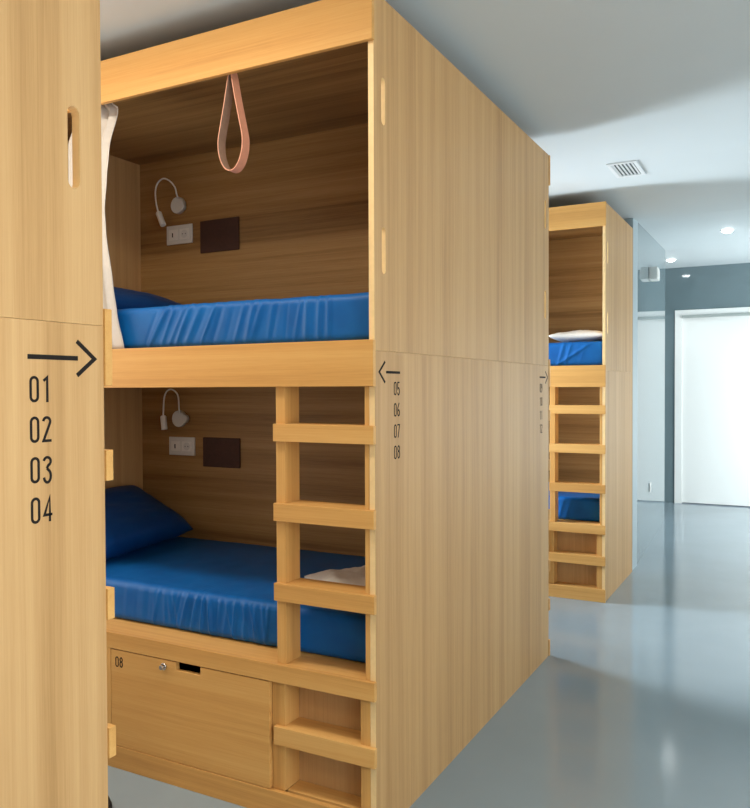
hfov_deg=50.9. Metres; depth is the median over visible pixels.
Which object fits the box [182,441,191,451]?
outlet
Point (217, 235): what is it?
pad
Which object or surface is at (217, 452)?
pad
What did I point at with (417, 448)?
bunk bed
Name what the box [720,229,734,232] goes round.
recessed light
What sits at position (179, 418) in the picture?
reading lamp
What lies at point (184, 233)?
outlet
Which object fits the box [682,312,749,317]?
trim
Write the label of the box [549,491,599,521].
mattress
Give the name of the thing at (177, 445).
wall socket
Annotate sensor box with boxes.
[649,266,659,281]
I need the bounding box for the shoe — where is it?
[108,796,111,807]
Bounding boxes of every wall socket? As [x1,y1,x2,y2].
[167,223,192,244]
[169,437,194,455]
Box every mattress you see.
[106,537,365,662]
[117,292,368,348]
[549,341,602,365]
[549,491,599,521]
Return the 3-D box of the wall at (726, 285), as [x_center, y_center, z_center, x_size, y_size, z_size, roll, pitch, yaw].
[4.210,-0.254,9.785,4.620,3.000,0.200,0,1,28]
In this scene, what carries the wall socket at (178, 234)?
attached to the bunk bed at (417, 448)
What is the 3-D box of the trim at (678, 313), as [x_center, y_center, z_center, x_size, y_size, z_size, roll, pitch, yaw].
[4.364,0.039,9.674,1.280,2.418,0.162,0,1,28]
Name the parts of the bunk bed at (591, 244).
ladder post, ladder post, canopy panel, panel, rail, seat rail, rail, deck rail, ladder post, ladder post, panel, panel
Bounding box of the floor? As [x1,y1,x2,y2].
[108,502,749,807]
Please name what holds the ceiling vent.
in the ceiling
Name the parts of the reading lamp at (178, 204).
switch knob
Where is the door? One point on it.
(715, 350)
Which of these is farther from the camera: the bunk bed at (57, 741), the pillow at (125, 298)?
the pillow at (125, 298)
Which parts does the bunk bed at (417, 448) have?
panel, locker door, canopy panel, rail, rail, deck rail, seat rail, panel, ladder post, ladder post, ladder post, ladder post, panel, panel, rail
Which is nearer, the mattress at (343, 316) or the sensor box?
the mattress at (343, 316)
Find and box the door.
[682,315,749,505]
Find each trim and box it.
[624,218,637,569]
[674,307,749,502]
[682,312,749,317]
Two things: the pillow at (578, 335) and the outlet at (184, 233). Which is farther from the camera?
the pillow at (578, 335)
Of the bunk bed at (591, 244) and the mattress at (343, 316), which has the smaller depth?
the mattress at (343, 316)
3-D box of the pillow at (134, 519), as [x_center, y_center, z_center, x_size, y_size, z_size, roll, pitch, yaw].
[-1.249,0.557,3.778,0.373,0.274,0.782,0,1,20]
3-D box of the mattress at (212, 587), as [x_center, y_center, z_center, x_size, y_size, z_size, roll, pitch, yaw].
[-0.615,0.782,3.432,1.914,0.163,0.878,0,1,28]
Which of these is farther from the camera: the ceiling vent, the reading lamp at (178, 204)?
the ceiling vent
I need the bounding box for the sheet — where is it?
[304,565,364,585]
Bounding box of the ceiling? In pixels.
[100,0,749,268]
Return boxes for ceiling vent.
[606,160,645,177]
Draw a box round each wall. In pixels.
[637,223,664,563]
[664,263,749,502]
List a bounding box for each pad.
[200,216,238,252]
[203,437,240,467]
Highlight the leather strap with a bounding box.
[217,73,249,172]
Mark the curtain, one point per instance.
(109, 112)
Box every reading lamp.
[154,178,185,226]
[160,389,188,429]
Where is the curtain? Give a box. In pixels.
[68,103,123,348]
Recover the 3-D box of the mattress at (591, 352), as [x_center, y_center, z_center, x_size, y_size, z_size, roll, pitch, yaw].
[0.929,-0.363,6.228,1.914,0.168,0.886,0,1,28]
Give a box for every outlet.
[179,228,189,238]
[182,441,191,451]
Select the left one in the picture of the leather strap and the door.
the leather strap
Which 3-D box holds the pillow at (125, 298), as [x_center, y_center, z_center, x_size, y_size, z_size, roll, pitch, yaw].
[-1.245,-0.488,3.760,0.447,0.187,0.820,0,1,28]
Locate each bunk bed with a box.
[0,0,115,807]
[67,0,549,807]
[549,201,632,602]
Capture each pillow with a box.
[105,485,192,559]
[114,287,181,308]
[549,330,602,341]
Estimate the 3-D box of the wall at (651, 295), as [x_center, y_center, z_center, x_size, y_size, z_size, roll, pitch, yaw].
[2.590,-0.205,7.556,0.140,3.000,2.458,0,1,25]
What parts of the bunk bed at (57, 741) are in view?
panel, panel, deck rail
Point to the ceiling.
(662, 85)
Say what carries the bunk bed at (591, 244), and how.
on the floor
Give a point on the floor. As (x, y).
(640, 698)
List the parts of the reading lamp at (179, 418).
switch knob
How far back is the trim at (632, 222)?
6.31 m
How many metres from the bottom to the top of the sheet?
0.057 m

